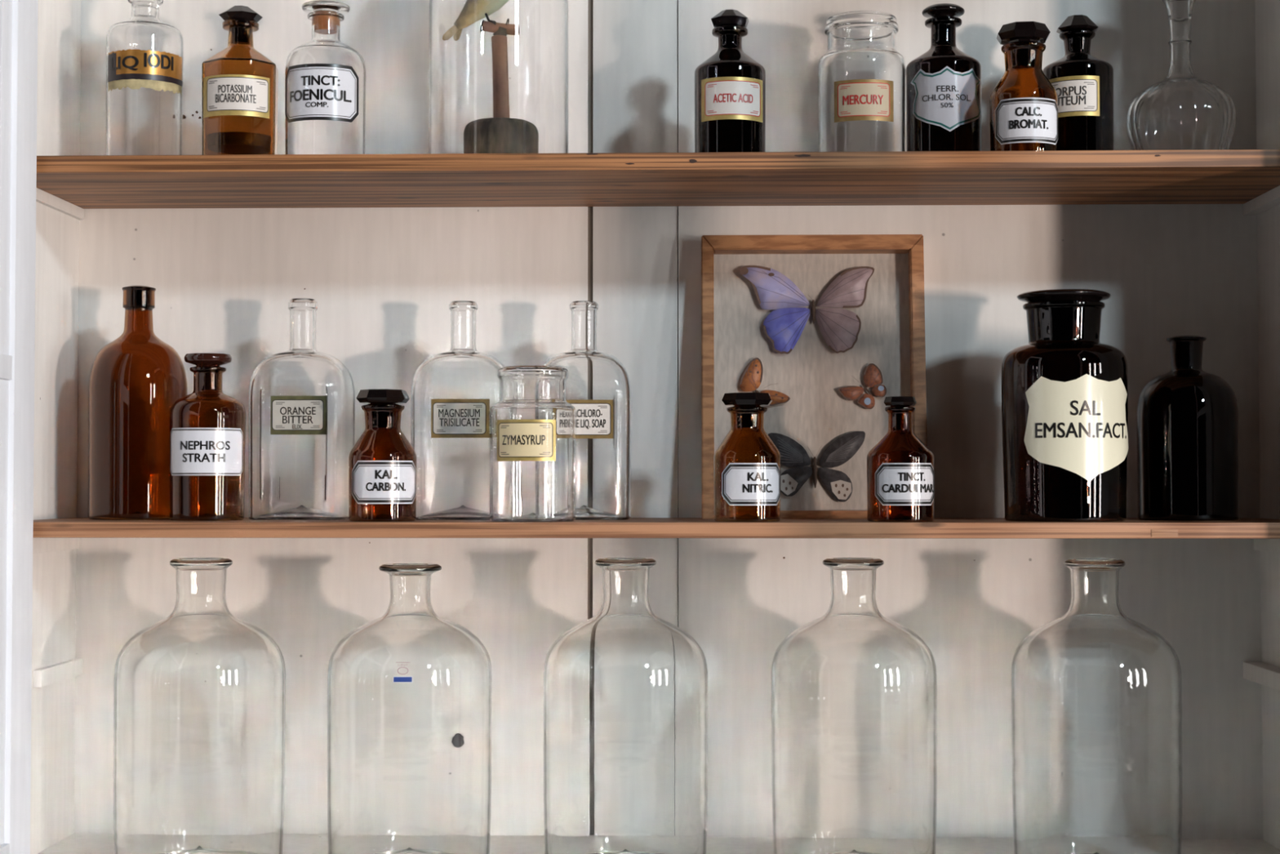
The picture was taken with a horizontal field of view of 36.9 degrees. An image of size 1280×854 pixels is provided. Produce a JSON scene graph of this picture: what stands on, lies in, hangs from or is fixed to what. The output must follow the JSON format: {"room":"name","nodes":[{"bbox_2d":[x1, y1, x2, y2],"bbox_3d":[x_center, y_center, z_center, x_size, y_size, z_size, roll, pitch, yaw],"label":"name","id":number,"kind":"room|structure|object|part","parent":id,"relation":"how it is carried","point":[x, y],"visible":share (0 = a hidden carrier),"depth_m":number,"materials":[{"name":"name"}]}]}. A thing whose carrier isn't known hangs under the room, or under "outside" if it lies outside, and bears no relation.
{"room":"apothecary","nodes":[
{"label":"apothecary","id":0,"kind":"room"},
{"bbox_2d":[30,0,80,853],"bbox_3d":[-0.641,-0.132,2.018,0.020,1.216,0.252,0,-2,2],"label":"panel","id":1,"kind":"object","parent":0,"point":[59,21],"depth_m":2.07,"materials":[{"name":"white paint"}]},
{"bbox_2d":[0,0,38,853],"bbox_3d":[-0.613,-0.157,1.552,0.022,1.174,0.660,0,-2,2],"label":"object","id":2,"kind":"structure","parent":1,"relation":"in","point":[18,18],"depth_m":1.83,"materials":[{"name":"paint"}]},
{"bbox_3d":[-0.612,0.407,1.550,0.022,0.046,0.519,0,-2,2],"label":"rail","id":3,"kind":"part","parent":2,"relation":"part of","materials":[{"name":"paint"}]},
{"bbox_2d":[32,537,79,553],"bbox_3d":[-0.628,0.122,2.011,0.004,0.019,0.246,0,-2,2],"label":"trim","id":4,"kind":"structure","parent":1,"relation":"attached to","point":[40,544],"depth_m":2.05,"materials":[{"name":"white paint"}]},
{"bbox_2d":[33,657,82,687],"bbox_3d":[-0.625,0.264,2.064,0.009,0.018,0.135,0,-2,2],"label":"trim","id":5,"kind":"structure","parent":1,"relation":"attached to","point":[42,677],"depth_m":2.05,"materials":[{"name":"white paint"}]},
{"bbox_2d":[35,187,84,219],"bbox_3d":[-0.628,-0.241,2.022,0.006,0.012,0.246,0,-2,2],"label":"trim","id":6,"kind":"structure","parent":1,"relation":"attached to","point":[43,197],"depth_m":2.06,"materials":[{"name":"white paint"}]},
{"bbox_2d":[36,832,1279,853],"bbox_3d":[0.011,0.449,1.614,1.805,0.030,1.012,0,-2,2],"label":"shelf","id":7,"kind":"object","parent":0,"point":[76,842],"depth_m":2.06,"materials":[{"name":"white paint"}]},
{"bbox_2d":[113,557,285,853],"bbox_3d":[-0.446,0.289,1.946,0.170,0.311,0.170,0,-2,2],"label":"glass jar","id":8,"kind":"object","parent":7,"relation":"on","point":[199,691],"visible":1,"depth_m":1.88,"materials":[{"name":"clear glass"}]},
{"bbox_2d":[326,562,492,853],"bbox_3d":[-0.233,0.291,1.939,0.166,0.305,0.166,0,-2,2],"label":"glass jar","id":9,"kind":"object","parent":7,"relation":"on","point":[409,703],"visible":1,"depth_m":1.87,"materials":[{"name":"clear glass"}]},
{"bbox_2d":[542,557,707,853],"bbox_3d":[-0.015,0.288,1.933,0.166,0.311,0.166,0,-2,2],"label":"glass jar","id":10,"kind":"object","parent":7,"relation":"on","point":[625,686],"visible":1,"depth_m":1.87,"materials":[{"name":"clear glass"}]},
{"bbox_2d":[771,557,937,853],"bbox_3d":[0.214,0.288,1.927,0.165,0.312,0.165,1,-2,-31],"label":"glass jar","id":11,"kind":"object","parent":7,"relation":"on","point":[854,688],"visible":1,"depth_m":1.86,"materials":[{"name":"clear glass"}]},
{"bbox_2d":[1010,558,1182,853],"bbox_3d":[0.456,0.288,1.920,0.166,0.311,0.166,0,-2,2],"label":"glass jar","id":12,"kind":"object","parent":7,"relation":"on","point":[1096,691],"visible":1,"depth_m":1.85,"materials":[{"name":"clear glass"}]},
{"bbox_2d":[73,0,1262,839],"bbox_3d":[0.025,-0.129,2.130,1.345,1.216,0.014,0,-2,2],"label":"panel","id":13,"kind":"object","parent":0,"point":[384,282],"depth_m":2.12,"materials":[{"name":"white paint"}]},
{"bbox_2d":[32,517,1279,538],"bbox_3d":[0.022,0.104,1.992,1.304,0.016,0.249,0,-2,2],"label":"shelf board","id":14,"kind":"object","parent":13,"relation":"attached to","point":[71,527],"visible":1,"depth_m":1.87,"materials":[{"name":"brown wood"}]},
{"bbox_2d":[88,285,187,519],"bbox_3d":[-0.531,-0.026,2.033,0.102,0.246,0.102,0,-2,9],"label":"bottle","id":15,"kind":"object","parent":14,"relation":"on","point":[135,379],"visible":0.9,"depth_m":1.99,"materials":[{"name":"brown glass"}]},
{"bbox_2d":[168,352,245,520],"bbox_3d":[-0.443,0.011,1.969,0.077,0.170,0.078,0,-2,-16],"label":"bottle","id":16,"kind":"object","parent":14,"relation":"on","point":[207,425],"visible":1,"depth_m":1.94,"materials":[{"name":"brown glass"}]},
{"bbox_2d":[248,297,355,519],"bbox_3d":[-0.357,-0.019,2.033,0.104,0.233,0.092,0,-2,2],"label":"medicine bottle","id":17,"kind":"object","parent":14,"relation":"on","point":[301,398],"visible":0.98,"depth_m":1.99,"materials":[{"name":"clear glass"}]},
{"bbox_3d":[-0.354,-0.013,1.989,0.052,0.031,0.001,0,-2,2],"label":"label panel","id":18,"kind":"part","parent":17,"relation":"part of","materials":[{"name":"beige paper"}]},
{"bbox_2d":[348,389,416,521],"bbox_3d":[-0.259,0.029,1.933,0.068,0.132,0.069,0,-2,2],"label":"bottle","id":19,"kind":"object","parent":14,"relation":"on","point":[382,462],"visible":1,"depth_m":1.91,"materials":[{"name":"orange glass"}]},
{"bbox_2d":[410,300,505,519],"bbox_3d":[-0.187,-0.018,2.028,0.105,0.230,0.093,0,-2,2],"label":"medicine bottle","id":20,"kind":"object","parent":14,"relation":"on","point":[454,392],"visible":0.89,"depth_m":1.98,"materials":[{"name":"clear glass"}]},
{"bbox_3d":[-0.186,-0.009,1.983,0.054,0.032,0.001,0,-2,2],"label":"label panel","id":21,"kind":"part","parent":20,"relation":"part of","materials":[{"name":"grey paper"}]},
{"bbox_2d":[488,365,576,521],"bbox_3d":[-0.108,0.017,1.929,0.088,0.154,0.089,0,-2,2],"label":"apothecary jar","id":22,"kind":"object","parent":14,"relation":"on","point":[532,424],"visible":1,"depth_m":1.89,"materials":[{"name":"clear glass"}]},
{"bbox_3d":[-0.113,0.013,1.890,0.053,0.033,0.009,0,-2,8],"label":"label panel","id":23,"kind":"part","parent":22,"relation":"part of","materials":[{"name":"beige paper"}]},
{"bbox_2d":[542,300,631,519],"bbox_3d":[-0.059,-0.017,2.024,0.100,0.229,0.089,0,-2,2],"label":"medicine bottle","id":24,"kind":"object","parent":14,"relation":"on","point":[598,384],"visible":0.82,"depth_m":1.98,"materials":[{"name":"clear glass"}]},
{"bbox_3d":[-0.058,-0.008,1.981,0.054,0.032,0.001,0,-2,2],"label":"label panel","id":25,"kind":"part","parent":24,"relation":"part of","materials":[{"name":"white paper"}]},
{"bbox_2d":[713,392,780,521],"bbox_3d":[0.107,0.030,1.917,0.067,0.128,0.068,0,-2,2],"label":"bottle","id":26,"kind":"object","parent":14,"relation":"on","point":[747,461],"visible":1,"depth_m":1.89,"materials":[{"name":"brown glass"}]},
{"bbox_2d":[701,234,927,519],"bbox_3d":[0.188,-0.054,2.088,0.242,0.312,0.064,0,-2,2],"label":"display case","id":27,"kind":"object","parent":14,"relation":"on","point":[891,335],"visible":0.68,"depth_m":2.10,"materials":[{"name":"brown wood"}]},
{"bbox_2d":[739,357,790,405],"bbox_3d":[0.136,-0.048,2.090,0.055,0.056,0.006,0,-2,1],"label":"butterfly","id":28,"kind":"object","parent":27,"relation":"attached to","point":[752,377],"visible":0.71,"depth_m":2.09,"materials":[{"name":"brown"}]},
{"bbox_2d":[738,265,874,354],"bbox_3d":[0.182,-0.128,2.099,0.149,0.098,0.011,0,-2,1],"label":"butterfly","id":29,"kind":"object","parent":27,"relation":"attached to","point":[840,328],"visible":1,"depth_m":2.10,"materials":[{"name":"purple"}]},
{"bbox_2d":[768,431,865,502],"bbox_3d":[0.191,0.043,2.075,0.106,0.077,0.009,0,-2,2],"label":"butterfly","id":30,"kind":"object","parent":27,"relation":"attached to","point":[793,454],"visible":0.98,"depth_m":2.08,"materials":[{"name":"grey"}]},
{"bbox_2d":[780,473,797,495],"label":"wing patch","id":31,"kind":"object","parent":30,"relation":"attached to","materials":[{"name":"white"}]},
{"bbox_2d":[831,480,851,499],"label":"wing patch","id":32,"kind":"object","parent":30,"relation":"attached to","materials":[{"name":"white"}]},
{"bbox_2d":[838,363,886,408],"bbox_3d":[0.242,-0.044,2.086,0.052,0.050,0.006,0,-2,1],"label":"butterfly","id":33,"kind":"object","parent":27,"relation":"attached to","point":[873,376],"visible":1,"depth_m":2.09,"materials":[{"name":"brown"}]},
{"bbox_2d":[866,395,934,521],"bbox_3d":[0.260,0.032,1.913,0.067,0.124,0.068,0,-2,2],"label":"bottle","id":34,"kind":"object","parent":14,"relation":"on","point":[900,475],"visible":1,"depth_m":1.89,"materials":[{"name":"brown glass"}]},
{"bbox_2d":[1001,288,1128,521],"bbox_3d":[0.430,-0.021,1.944,0.125,0.233,0.126,0,-2,2],"label":"apothecary jar","id":35,"kind":"object","parent":14,"relation":"on","point":[1064,391],"visible":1,"depth_m":1.89,"materials":[{"name":"black glass"}]},
{"bbox_3d":[0.430,-0.112,1.948,0.093,0.052,0.093,0,-2,2],"label":"lid","id":36,"kind":"part","parent":35,"relation":"part of","materials":[{"name":"black glass"}]},
{"bbox_2d":[1136,335,1238,520],"bbox_3d":[0.566,0.001,1.985,0.102,0.190,0.102,0,-2,2],"label":"bottle","id":37,"kind":"object","parent":14,"relation":"on","point":[1187,415],"visible":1,"depth_m":1.94,"materials":[{"name":"black glass"}]},
{"bbox_2d":[35,149,1279,208],"bbox_3d":[0.022,-0.256,2.003,1.304,0.017,0.249,0,-2,2],"label":"shelf board","id":38,"kind":"object","parent":13,"relation":"attached to","point":[1078,177],"visible":0.84,"depth_m":1.93,"materials":[{"name":"brown wood"}]},
{"bbox_2d":[106,0,183,155],"bbox_3d":[-0.520,-0.366,2.017,0.080,0.203,0.080,0,-2,2],"label":"bottle","id":39,"kind":"object","parent":38,"relation":"on","point":[144,54],"visible":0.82,"depth_m":1.98,"materials":[{"name":"clear glass"}]},
{"bbox_2d":[201,5,278,155],"bbox_3d":[-0.415,-0.351,1.992,0.076,0.171,0.080,0,-2,-7],"label":"bottle","id":40,"kind":"object","parent":38,"relation":"on","point":[240,85],"visible":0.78,"depth_m":1.96,"materials":[{"name":"orange glass"}]},
{"bbox_3d":[-0.411,-0.339,1.959,0.061,0.033,0.013,0,-2,-6],"label":"label panel","id":41,"kind":"part","parent":40,"relation":"part of","materials":[{"name":"white paper"}]},
{"bbox_2d":[284,0,366,154],"bbox_3d":[-0.326,-0.352,1.991,0.083,0.173,0.084,0,-2,2],"label":"bottle","id":42,"kind":"object","parent":38,"relation":"on","point":[325,77],"visible":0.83,"depth_m":1.96,"materials":[{"name":"clear glass"}]},
{"bbox_2d":[428,0,568,153],"bbox_3d":[-0.148,-0.415,2.008,0.146,0.301,0.146,0,-2,2],"label":"glass dome","id":43,"kind":"object","parent":38,"relation":"on","point":[498,69],"visible":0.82,"depth_m":1.94,"materials":[{"name":"clear glass"}]},
{"bbox_2d":[694,9,765,152],"bbox_3d":[0.093,-0.348,1.989,0.074,0.166,0.075,0,-2,2],"label":"bottle","id":44,"kind":"object","parent":38,"relation":"on","point":[730,85],"visible":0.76,"depth_m":1.96,"materials":[{"name":"black glass"}]},
{"bbox_3d":[0.095,-0.335,1.958,0.056,0.034,0.012,0,-2,-4],"label":"label panel","id":45,"kind":"part","parent":44,"relation":"part of","materials":[{"name":"white paper"}]},
{"bbox_2d":[817,10,906,151],"bbox_3d":[0.230,-0.345,1.995,0.091,0.160,0.092,0,-2,2],"label":"apothecary jar","id":46,"kind":"object","parent":38,"relation":"on","point":[862,73],"visible":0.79,"depth_m":1.96,"materials":[{"name":"clear glass"}]},
{"bbox_3d":[0.228,-0.333,1.953,0.051,0.033,0.008,0,-2,3],"label":"label panel","id":47,"kind":"part","parent":46,"relation":"part of","materials":[{"name":"beige paper"}]},
{"bbox_2d":[906,3,982,151],"bbox_3d":[0.314,-0.351,1.983,0.077,0.170,0.078,0,-2,2],"label":"bottle","id":48,"kind":"object","parent":38,"relation":"on","point":[944,82],"visible":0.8,"depth_m":1.95,"materials":[{"name":"black glass"}]},
{"bbox_2d":[989,21,1058,151],"bbox_3d":[0.383,-0.334,1.915,0.067,0.132,0.068,0,-2,2],"label":"bottle","id":49,"kind":"object","parent":38,"relation":"on","point":[1024,103],"visible":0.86,"depth_m":1.89,"materials":[{"name":"orange glass"}]},
{"bbox_2d":[1042,14,1113,151],"bbox_3d":[0.453,-0.345,1.988,0.072,0.159,0.074,0,-2,2],"label":"bottle","id":50,"kind":"object","parent":38,"relation":"on","point":[1082,82],"visible":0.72,"depth_m":1.96,"materials":[{"name":"black glass"}]},
{"bbox_3d":[0.440,-0.337,1.959,0.049,0.032,0.009,-1,-2,24],"label":"label panel","id":51,"kind":"part","parent":50,"relation":"part of","materials":[{"name":"white paper"}]},
{"bbox_2d":[1126,0,1236,150],"bbox_3d":[0.559,-0.374,1.987,0.110,0.216,0.110,0,-2,2],"label":"flask","id":52,"kind":"object","parent":38,"relation":"on","point":[1182,111],"visible":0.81,"depth_m":1.95,"materials":[{"name":"clear glass"}]},
{"bbox_2d":[1254,0,1279,849],"bbox_3d":[0.684,-0.133,1.975,0.020,1.216,0.262,0,-2,2],"label":"panel","id":53,"kind":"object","parent":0,"point":[1267,11],"depth_m":2.06,"materials":[{"name":"white paint"}]},
{"bbox_2d":[1243,661,1279,690],"bbox_3d":[0.664,0.262,1.994,0.020,0.018,0.199,0,-2,2],"label":"trim","id":54,"kind":"structure","parent":53,"relation":"attached to","point":[1259,672],"depth_m":2.03,"materials":[{"name":"white paint"}]},
{"bbox_2d":[1243,185,1279,214],"bbox_3d":[0.666,-0.242,1.984,0.016,0.012,0.246,0,-2,2],"label":"trim","id":55,"kind":"structure","parent":53,"relation":"attached to","point":[1271,198],"depth_m":2.04,"materials":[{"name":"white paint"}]},
{"bbox_2d":[1253,538,1279,552],"bbox_3d":[0.670,0.121,1.974,0.008,0.019,0.246,0,-2,2],"label":"trim","id":56,"kind":"structure","parent":53,"relation":"attached to","point":[1263,544],"depth_m":2.04,"materials":[{"name":"white paint"}]}
]}

